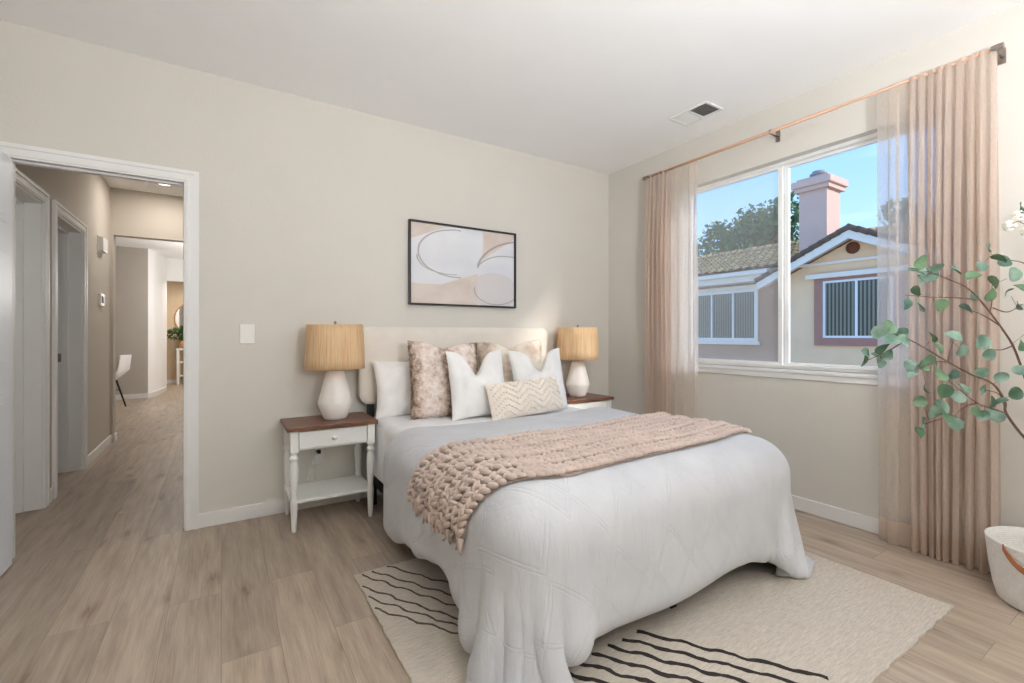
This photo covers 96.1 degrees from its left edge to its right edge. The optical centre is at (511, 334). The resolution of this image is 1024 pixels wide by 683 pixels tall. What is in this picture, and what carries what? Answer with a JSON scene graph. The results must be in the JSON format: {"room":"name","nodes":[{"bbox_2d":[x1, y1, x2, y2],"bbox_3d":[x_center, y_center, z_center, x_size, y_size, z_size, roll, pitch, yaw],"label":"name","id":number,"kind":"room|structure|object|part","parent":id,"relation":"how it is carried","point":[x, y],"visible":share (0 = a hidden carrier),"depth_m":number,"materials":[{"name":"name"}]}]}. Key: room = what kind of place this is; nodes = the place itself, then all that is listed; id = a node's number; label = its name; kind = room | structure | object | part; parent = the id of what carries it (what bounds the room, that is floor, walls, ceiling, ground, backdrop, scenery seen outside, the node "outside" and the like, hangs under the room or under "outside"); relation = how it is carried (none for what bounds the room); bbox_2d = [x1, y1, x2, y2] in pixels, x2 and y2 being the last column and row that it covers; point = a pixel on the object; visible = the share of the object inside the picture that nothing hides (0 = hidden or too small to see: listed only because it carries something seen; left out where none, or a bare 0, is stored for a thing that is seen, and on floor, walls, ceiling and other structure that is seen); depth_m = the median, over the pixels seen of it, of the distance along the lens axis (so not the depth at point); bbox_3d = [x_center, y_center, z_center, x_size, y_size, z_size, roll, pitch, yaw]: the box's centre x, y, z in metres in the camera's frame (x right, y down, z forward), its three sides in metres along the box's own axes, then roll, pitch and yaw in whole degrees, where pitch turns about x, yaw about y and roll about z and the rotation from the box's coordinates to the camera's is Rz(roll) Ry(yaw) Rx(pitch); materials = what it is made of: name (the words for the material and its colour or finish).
{"room":"bedroom","nodes":[
{"label":"bedroom","id":0,"kind":"room"},
{"bbox_2d":[15,164,109,487],"bbox_3d":[-3.804,-0.214,3.469,0.710,2.740,3.020,0,0,-32],"label":"wall","id":1,"kind":"structure","parent":0,"point":[86,196],"depth_m":4.29,"materials":[{"name":"paint"}]},
{"bbox_2d":[15,167,49,513],"bbox_3d":[-3.007,0.101,2.701,0.220,2.110,0.890,0,0,-32],"label":"door","id":2,"kind":"structure","parent":1,"relation":"attached to","point":[32,203],"depth_m":3.03,"materials":[{"name":"white paint"}]},
{"bbox_2d":[52,199,87,498],"bbox_3d":[-3.556,0.101,3.573,0.220,2.110,0.910,0,0,-32],"label":"door","id":3,"kind":"structure","parent":1,"relation":"attached to","point":[69,233],"depth_m":3.89,"materials":[{"name":"white paint"}]},
{"bbox_2d":[50,432,116,502],"bbox_3d":[-3.758,1.112,4.098,0.039,0.088,2.245,0,0,-32],"label":"baseboard","id":4,"kind":"structure","parent":1,"relation":"attached to","point":[112,438],"depth_m":4.42,"materials":[{"name":"white paint"}]},
{"bbox_2d":[98,293,104,306],"bbox_3d":[-4.037,-0.344,4.529,0.026,0.120,0.160,0,0,-32],"label":"thermostat","id":5,"kind":"object","parent":1,"relation":"attached to","point":[101,299],"visible":1,"depth_m":4.48,"materials":[{"name":"white plastic"}]},
{"bbox_2d":[97,235,107,254],"bbox_3d":[-4.019,-0.884,4.517,0.045,0.160,0.220,0,0,-32],"label":"door chime","id":6,"kind":"object","parent":1,"relation":"attached to","point":[102,243],"visible":1,"depth_m":4.44,"materials":[{"name":"white plastic"}]},
{"bbox_2d":[110,187,182,434],"bbox_3d":[-4.139,-0.214,5.115,8.000,2.740,0.120,0,0,-32],"label":"wall","id":7,"kind":"structure","parent":0,"point":[133,214],"depth_m":5.04,"materials":[{"name":"paint"}]},
{"bbox_2d":[116,246,182,394],"bbox_3d":[-6.697,-0.214,9.171,8.000,2.740,1.250,0,0,-32],"label":"wall","id":8,"kind":"structure","parent":0,"point":[131,263],"depth_m":8.41,"materials":[{"name":"grey paint"}]},
{"bbox_2d":[116,379,182,399],"bbox_3d":[-8.395,1.111,9.052,5.000,0.090,2.898,0,0,-32],"label":"baseboard","id":9,"kind":"structure","parent":8,"relation":"attached to","point":[155,393],"depth_m":8.42,"materials":[{"name":"white paint"}]},
{"bbox_2d":[167,281,182,379],"bbox_3d":[-7.086,-0.214,11.662,6.000,2.740,0.120,0,0,-32],"label":"wall","id":10,"kind":"structure","parent":0,"point":[174,289],"depth_m":10.97,"materials":[{"name":"paint"}]},
{"bbox_2d":[174,304,182,327],"bbox_3d":[-7.686,-0.394,11.189,0.868,0.868,0.028,0,0,-32],"label":"wall mirror","id":11,"kind":"object","parent":10,"relation":"attached to","point":[178,317],"visible":0.27,"depth_m":11.02,"materials":[{"name":"beige mirror"}]},
{"bbox_2d":[0,21,607,512],"bbox_3d":[-1.174,-0.214,3.272,4.950,2.740,0.120,0,0,-32],"label":"wall","id":12,"kind":"structure","parent":0,"point":[306,205],"depth_m":3.02,"materials":[{"name":"paint"}]},
{"bbox_2d":[0,150,11,575],"bbox_3d":[-2.291,0.133,2.009,0.104,2.023,0.774,0,0,-32],"label":"door","id":13,"kind":"structure","parent":12,"relation":"in","point":[5,160],"depth_m":2.22,"materials":[{"name":"paint"}]},
{"bbox_3d":[-2.399,-0.659,2.145,0.011,0.230,0.250,0,0,-32],"label":"panel","id":14,"kind":"part","parent":13,"relation":"part of","materials":[{"name":"paint"}]},
{"bbox_3d":[-2.399,-0.134,2.145,0.011,0.580,0.250,0,0,-32],"label":"panel","id":15,"kind":"part","parent":13,"relation":"part of","materials":[{"name":"paint"}]},
{"bbox_3d":[-2.399,0.616,2.145,0.011,0.640,0.250,0,0,-32],"label":"panel","id":16,"kind":"part","parent":13,"relation":"part of","materials":[{"name":"paint"}]},
{"bbox_2d":[0,141,198,558],"bbox_3d":[-2.278,0.092,2.576,0.874,2.128,0.160,0,0,-32],"label":"trim","id":17,"kind":"structure","parent":12,"relation":"attached to","point":[190,179],"depth_m":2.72,"materials":[{"name":"white paint"}]},
{"bbox_2d":[240,324,254,343],"bbox_3d":[-1.661,-0.007,2.887,0.080,0.124,0.012,0,0,-32],"label":"light switch","id":18,"kind":"object","parent":12,"relation":"attached to","point":[247,331],"visible":1,"depth_m":2.88,"materials":[{"name":"white plastic"}]},
{"bbox_2d":[199,489,381,527],"bbox_3d":[-1.138,1.112,3.216,4.950,0.088,0.014,0,0,-32],"label":"baseboard","id":19,"kind":"structure","parent":12,"relation":"attached to","point":[217,517],"depth_m":2.90,"materials":[{"name":"white paint"}]},
{"bbox_2d":[312,448,323,464],"bbox_3d":[-1.311,0.812,3.110,0.076,0.120,0.009,0,0,-32],"label":"wall outlet","id":20,"kind":"object","parent":12,"relation":"attached to","point":[319,458],"visible":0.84,"depth_m":3.11,"materials":[{"name":"white plastic"}]},
{"bbox_2d":[408,219,515,307],"bbox_3d":[-0.372,-0.546,3.683,0.945,0.637,0.036,0,0,-32],"label":"framed picture","id":21,"kind":"object","parent":12,"relation":"attached to","point":[449,264],"visible":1,"depth_m":3.65,"materials":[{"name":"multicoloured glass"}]},
{"bbox_2d":[0,0,1023,258],"bbox_3d":[-3.915,-1.644,4.948,8.200,0.120,16.520,0,0,-32],"label":"ceiling","id":22,"kind":"structure","parent":0,"point":[594,85],"depth_m":2.58,"materials":[{"name":"paint"}]},
{"bbox_2d":[669,101,723,125],"bbox_3d":[1.314,-1.580,3.293,0.200,0.008,0.310,0,0,-32],"label":"ceiling vent","id":23,"kind":"object","parent":22,"relation":"in","point":[705,109],"visible":1,"depth_m":3.29,"materials":[{"name":"white metal"}]},
{"bbox_2d":[0,383,1023,682],"bbox_3d":[-3.915,1.216,4.948,8.200,0.120,16.520,0,0,-32],"label":"floor","id":24,"kind":"structure","parent":0,"point":[105,582],"depth_m":2.10,"materials":[{"name":"brown wood"}]},
{"bbox_2d":[116,355,131,406],"bbox_3d":[-6.349,0.738,7.196,0.525,0.843,0.442,0,0,-17],"label":"dining chair","id":25,"kind":"object","parent":24,"relation":"on","point":[124,361],"visible":0.36,"depth_m":7.32,"materials":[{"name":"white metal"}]},
{"bbox_3d":[-6.284,0.935,7.389,0.032,0.448,0.153,0,0,26],"label":"leg","id":26,"kind":"part","parent":25,"relation":"part of","materials":[{"name":"black metal"}]},
{"bbox_2d":[176,348,182,384],"bbox_3d":[-7.375,0.736,11.089,1.160,0.840,0.340,0,0,-32],"label":"console table","id":27,"kind":"object","parent":24,"relation":"on","point":[177,349],"visible":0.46,"depth_m":10.67,"materials":[{"name":"white paint"}]},
{"bbox_2d":[167,325,182,347],"bbox_3d":[-7.727,0.029,10.845,0.716,0.573,0.323,0,0,-32],"label":"potted plant","id":28,"kind":"object","parent":27,"relation":"on","point":[171,332],"visible":0.4,"depth_m":10.74,"materials":[{"name":"green plant"}]},
{"bbox_3d":[-7.757,0.756,10.683,0.050,0.800,0.050,0,0,-32],"label":"leg","id":29,"kind":"part","parent":27,"relation":"part of","materials":[{"name":"white paint"}]},
{"bbox_3d":[-7.906,0.756,10.920,0.050,0.800,0.050,0,0,-32],"label":"leg","id":30,"kind":"part","parent":27,"relation":"part of","materials":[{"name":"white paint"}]},
{"bbox_2d":[280,412,377,532],"bbox_3d":[-1.173,0.848,2.947,0.524,0.616,0.391,0,0,-32],"label":"nightstand","id":31,"kind":"object","parent":24,"relation":"on","point":[307,432],"visible":1,"depth_m":2.88,"materials":[{"name":"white wood"}]},
{"bbox_3d":[-1.446,0.860,2.963,0.050,0.592,0.050,0,0,-32],"label":"leg","id":32,"kind":"part","parent":31,"relation":"part of","materials":[{"name":"white paint"}]},
{"bbox_3d":[-1.279,0.860,2.699,0.050,0.592,0.050,0,0,-32],"label":"leg","id":33,"kind":"part","parent":31,"relation":"part of","materials":[{"name":"white paint"}]},
{"bbox_2d":[307,449,316,480],"bbox_3d":[-1.326,0.763,3.065,0.077,0.416,0.038,0,0,-32],"label":"lamp cord","id":34,"kind":"object","parent":31,"relation":"hanging from","point":[313,449],"visible":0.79,"depth_m":3.07,"materials":[{"name":"white plastic"}]},
{"bbox_2d":[285,475,368,503],"bbox_3d":[-1.175,0.982,2.950,0.476,0.018,0.340,0,0,-32],"label":"shelf","id":35,"kind":"object","parent":31,"relation":"attached to","point":[347,485],"depth_m":2.92,"materials":[{"name":"white paint"}]},
{"bbox_3d":[-1.093,0.622,2.820,0.392,0.100,0.026,0,0,-32],"label":"drawer","id":36,"kind":"part","parent":31,"relation":"part of","materials":[{"name":"white paint"}]},
{"bbox_2d":[304,321,364,419],"bbox_3d":[-1.142,0.225,2.973,0.370,0.630,0.370,0,0,-32],"label":"table lamp","id":37,"kind":"object","parent":31,"relation":"on","point":[329,347],"visible":1,"depth_m":2.86,"materials":[{"name":"beige fabric"}]},
{"bbox_3d":[-1.142,0.075,2.973,0.370,0.286,0.370,0,0,-32],"label":"lamp shade","id":38,"kind":"part","parent":37,"relation":"part of","materials":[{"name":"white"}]},
{"bbox_3d":[-1.070,0.860,3.200,0.050,0.592,0.050,0,0,-32],"label":"leg","id":39,"kind":"part","parent":31,"relation":"part of","materials":[{"name":"white paint"}]},
{"bbox_3d":[-0.904,0.860,2.936,0.050,0.592,0.050,0,0,-32],"label":"leg","id":40,"kind":"part","parent":31,"relation":"part of","materials":[{"name":"white paint"}]},
{"bbox_2d":[357,327,767,608],"bbox_3d":[0.146,0.549,2.782,1.612,1.215,2.062,0,0,-32],"label":"bed","id":41,"kind":"object","parent":24,"relation":"on","point":[389,344],"visible":0.19,"depth_m":3.33,"materials":[{"name":"beige fabric"}]},
{"bbox_3d":[-0.945,1.081,3.145,0.034,0.150,0.034,0,0,-32],"label":"leg","id":42,"kind":"part","parent":41,"relation":"part of","materials":[{"name":"black metal"}]},
{"bbox_3d":[-0.384,0.212,3.622,1.610,0.538,0.075,0,0,-32],"label":"headboard","id":43,"kind":"part","parent":41,"relation":"part of","materials":[{"name":"beige fabric"}]},
{"bbox_2d":[373,406,581,482],"bbox_3d":[0.166,0.755,2.723,1.500,0.398,1.980,0,0,-32],"label":"mattress","id":44,"kind":"object","parent":41,"relation":"on","point":[387,428],"visible":0.02,"depth_m":2.93,"materials":[{"name":"white fabric"}]},
{"bbox_2d":[372,361,410,418],"bbox_3d":[-0.662,0.372,3.278,0.642,0.391,0.179,0,0,-34],"label":"pillow","id":45,"kind":"object","parent":44,"relation":"on","point":[393,382],"visible":0.41,"depth_m":3.13,"materials":[{"name":"white fabric"}]},
{"bbox_2d":[407,341,477,419],"bbox_3d":[-0.458,0.322,3.195,0.572,0.569,0.215,0,0,-33],"label":"fur pillow","id":46,"kind":"object","parent":44,"relation":"on","point":[430,390],"visible":0.68,"depth_m":3.10,"materials":[{"name":"beige fur"}]},
{"bbox_2d":[445,350,503,420],"bbox_3d":[-0.225,0.333,3.132,0.453,0.455,0.171,0,0,-38],"label":"throw pillow","id":47,"kind":"object","parent":44,"relation":"on","point":[469,398],"visible":0.79,"depth_m":3.04,"materials":[{"name":"white fabric"}]},
{"bbox_2d":[476,339,543,381],"bbox_3d":[0.030,0.325,3.535,0.624,0.583,0.222,0,0,-33],"label":"fur pillow","id":48,"kind":"object","parent":44,"relation":"on","point":[532,349],"visible":0.26,"depth_m":3.52,"materials":[{"name":"beige fur"}]},
{"bbox_2d":[484,376,563,420],"bbox_3d":[0.101,0.429,3.153,0.606,0.264,0.169,0,0,-36],"label":"lumbar pillow","id":49,"kind":"object","parent":44,"relation":"on","point":[507,400],"visible":1,"depth_m":3.08,"materials":[{"name":"beige fabric"}]},
{"bbox_2d":[508,348,567,407],"bbox_3d":[0.202,0.334,3.406,0.466,0.470,0.170,0,0,-29],"label":"throw pillow","id":50,"kind":"object","parent":44,"relation":"on","point":[522,368],"visible":0.46,"depth_m":3.38,"materials":[{"name":"white fabric"}]},
{"bbox_2d":[383,407,814,682],"bbox_3d":[0.310,0.824,2.332,1.980,0.639,1.572,0,0,-37],"label":"comforter","id":51,"kind":"object","parent":41,"relation":"on","point":[546,568],"visible":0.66,"depth_m":1.65,"materials":[{"name":"white fabric"}]},
{"bbox_2d":[406,411,751,554],"bbox_3d":[0.426,0.625,2.175,1.693,0.334,0.693,0,0,-29],"label":"throw blanket","id":52,"kind":"object","parent":51,"relation":"on","point":[455,477],"visible":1,"depth_m":1.90,"materials":[{"name":"beige fabric"}]},
{"bbox_2d":[566,393,613,408],"bbox_3d":[0.572,0.848,4.047,0.524,0.616,0.391,0,0,-32],"label":"nightstand","id":53,"kind":"object","parent":24,"relation":"on","point":[591,400],"visible":0.13,"depth_m":3.94,"materials":[{"name":"white paint"}]},
{"bbox_2d":[557,325,598,396],"bbox_3d":[0.580,0.225,4.059,0.370,0.630,0.370,0,0,0],"label":"table lamp","id":54,"kind":"object","parent":53,"relation":"on","point":[573,343],"visible":0.97,"depth_m":3.94,"materials":[{"name":"beige fabric"}]},
{"bbox_3d":[0.580,0.075,4.059,0.370,0.286,0.370,0,0,0],"label":"lamp shade","id":55,"kind":"part","parent":54,"relation":"part of","materials":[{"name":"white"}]},
{"bbox_3d":[0.652,0.622,3.921,0.392,0.100,0.026,0,0,-32],"label":"drawer","id":56,"kind":"part","parent":53,"relation":"part of","materials":[{"name":"white paint"}]},
{"bbox_3d":[0.841,0.860,4.037,0.050,0.592,0.050,0,0,-32],"label":"leg","id":57,"kind":"part","parent":53,"relation":"part of","materials":[{"name":"white paint"}]},
{"bbox_2d":[353,551,953,682],"bbox_3d":[0.556,1.149,2.070,2.091,0.013,1.618,0,0,-32],"label":"area rug","id":58,"kind":"object","parent":24,"relation":"on","point":[840,623],"visible":0.43,"depth_m":1.80,"materials":[{"name":"beige fabric"}]},
{"bbox_2d":[984,526,1023,611],"bbox_3d":[2.277,1.018,1.944,0.420,0.273,0.394,0,0,-32],"label":"rope basket","id":59,"kind":"object","parent":24,"relation":"on","point":[1004,544],"visible":1,"depth_m":1.97,"materials":[{"name":"white fabric"}]},
{"bbox_2d":[861,202,1023,438],"bbox_3d":[1.868,0.281,1.899,1.074,1.710,0.186,0,0,-14],"label":"eucalyptus tree","id":60,"kind":"object","parent":59,"relation":"in","point":[893,335],"visible":1,"depth_m":1.86,"materials":[{"name":"green plant"}]},
{"bbox_3d":[2.104,0.931,1.851,0.028,0.101,0.192,0,0,-28],"label":"handle","id":61,"kind":"part","parent":59,"relation":"part of","materials":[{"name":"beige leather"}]},
{"bbox_2d":[608,2,1023,526],"bbox_3d":[2.374,-0.214,2.436,0.160,2.740,5.320,0,0,-32],"label":"wall","id":62,"kind":"structure","parent":0,"point":[826,433],"depth_m":2.95,"materials":[{"name":"paint"}]},
{"bbox_2d":[698,133,877,373],"bbox_3d":[1.926,-0.486,3.182,0.072,1.435,1.660,0,0,-32],"label":"window","id":63,"kind":"structure","parent":62,"relation":"in","point":[783,168],"depth_m":3.21,"materials":[{"name":"plastic"}]},
{"bbox_3d":[1.690,-0.486,3.537,0.022,1.391,0.764,0,0,-32],"label":"sash","id":64,"kind":"part","parent":63,"relation":"part of","materials":[{"name":"plastic"}]},
{"bbox_3d":[2.143,-0.486,2.867,0.022,1.391,0.852,0,0,-32],"label":"sash","id":65,"kind":"part","parent":63,"relation":"part of","materials":[{"name":"plastic"}]},
{"bbox_2d":[698,364,877,384],"bbox_3d":[1.861,0.262,3.141,0.087,0.062,1.720,0,0,-32],"label":"trim","id":66,"kind":"structure","parent":62,"relation":"attached to","point":[854,378],"depth_m":3.05,"materials":[{"name":"white paint"}]},
{"bbox_2d":[642,42,1005,180],"bbox_3d":[1.775,-1.361,3.126,0.118,0.075,2.197,0,0,-32],"label":"curtain rod","id":67,"kind":"object","parent":62,"relation":"attached to","point":[1000,48],"visible":0.87,"depth_m":2.84,"materials":[{"name":"orange metal"}]},
{"bbox_2d":[645,160,697,417],"bbox_3d":[1.307,-0.116,3.789,0.100,2.531,0.528,0,0,-32],"label":"curtain","id":68,"kind":"object","parent":67,"relation":"hanging from","point":[671,221],"visible":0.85,"depth_m":3.77,"materials":[{"name":"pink fabric"}]},
{"bbox_3d":[1.238,-0.116,3.901,0.098,2.531,0.264,0,0,-32],"label":"gathered panel","id":69,"kind":"part","parent":68,"relation":"part of","materials":[{"name":"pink fabric"}]},
{"bbox_3d":[1.377,-0.116,3.680,0.034,2.531,0.268,0,0,-32],"label":"sheer panel","id":70,"kind":"part","parent":68,"relation":"part of","materials":[{"name":"white fabric"}]},
{"bbox_3d":[1.561,-1.369,3.389,0.022,0.022,1.480,0,0,-32],"label":"rod","id":71,"kind":"part","parent":67,"relation":"part of","materials":[{"name":"orange metal"}]},
{"bbox_3d":[1.741,-1.369,3.104,0.017,0.017,2.155,0,0,-32],"label":"rod","id":72,"kind":"part","parent":67,"relation":"part of","materials":[{"name":"orange metal"}]},
{"bbox_2d":[876,47,1000,573],"bbox_3d":[2.188,-0.116,2.394,0.099,2.531,0.491,0,0,-32],"label":"curtain","id":73,"kind":"object","parent":67,"relation":"hanging from","point":[938,171],"visible":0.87,"depth_m":2.35,"materials":[{"name":"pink fabric"}]},
{"bbox_3d":[2.098,-0.116,2.535,0.031,2.531,0.156,0,0,-32],"label":"sheer panel","id":74,"kind":"part","parent":73,"relation":"part of","materials":[{"name":"white fabric"}]},
{"bbox_2d":[792,495,878,534],"bbox_3d":[2.333,1.112,2.339,0.014,0.088,5.200,0,0,-32],"label":"baseboard","id":75,"kind":"structure","parent":62,"relation":"attached to","point":[867,523],"depth_m":2.84,"materials":[{"name":"white paint"}]},
{"label":"outside","id":76,"kind":"structure","parent":0,"visible":0},
{"bbox_3d":[22.410,4.156,26.943,59.800,0.200,75.000,0,0,-32],"label":"ground","id":77,"kind":"structure","parent":76,"visible":0},
{"bbox_2d":[698,236,721,255],"bbox_3d":[11.572,-1.213,29.179,7.082,10.560,4.900,0,0,-1],"label":"tree","id":78,"kind":"object","parent":77,"relation":"on","point":[700,247],"visible":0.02,"depth_m":29.44,"materials":[{"name":"green plant"}]},
{"bbox_2d":[701,191,798,252],"bbox_3d":[13.032,-1.544,24.509,5.989,11.220,5.324,0,0,32],"label":"tree","id":79,"kind":"object","parent":77,"relation":"on","point":[751,234],"visible":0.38,"depth_m":23.62,"materials":[{"name":"green plant"}]},
{"bbox_2d":[698,170,877,366],"bbox_3d":[9.917,-0.059,12.147,7.520,8.230,21.300,0,0,-32],"label":"house","id":80,"kind":"structure","parent":77,"relation":"on","point":[833,268],"depth_m":11.28,"materials":[{"name":"beige paint"}]},
{"bbox_3d":[6.012,-1.359,13.952,0.100,0.090,3.080,0,0,-32],"label":"head trim","id":81,"kind":"part","parent":80,"relation":"part of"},
{"bbox_3d":[6.012,0.226,13.952,0.100,0.100,3.080,0,0,-32],"label":"sill trim","id":82,"kind":"part","parent":80,"relation":"part of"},
{"bbox_3d":[7.361,-1.329,9.826,0.120,0.110,2.000,0,0,-32],"label":"head trim","id":83,"kind":"part","parent":80,"relation":"part of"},
{"bbox_2d":[845,242,859,253],"bbox_3d":[7.349,-1.884,9.925,0.035,0.260,0.260,0,0,-32],"label":"attic vent","id":84,"kind":"object","parent":80,"relation":"attached to","point":[850,247],"depth_m":9.93,"materials":[{"name":"ceramic"}]}
]}

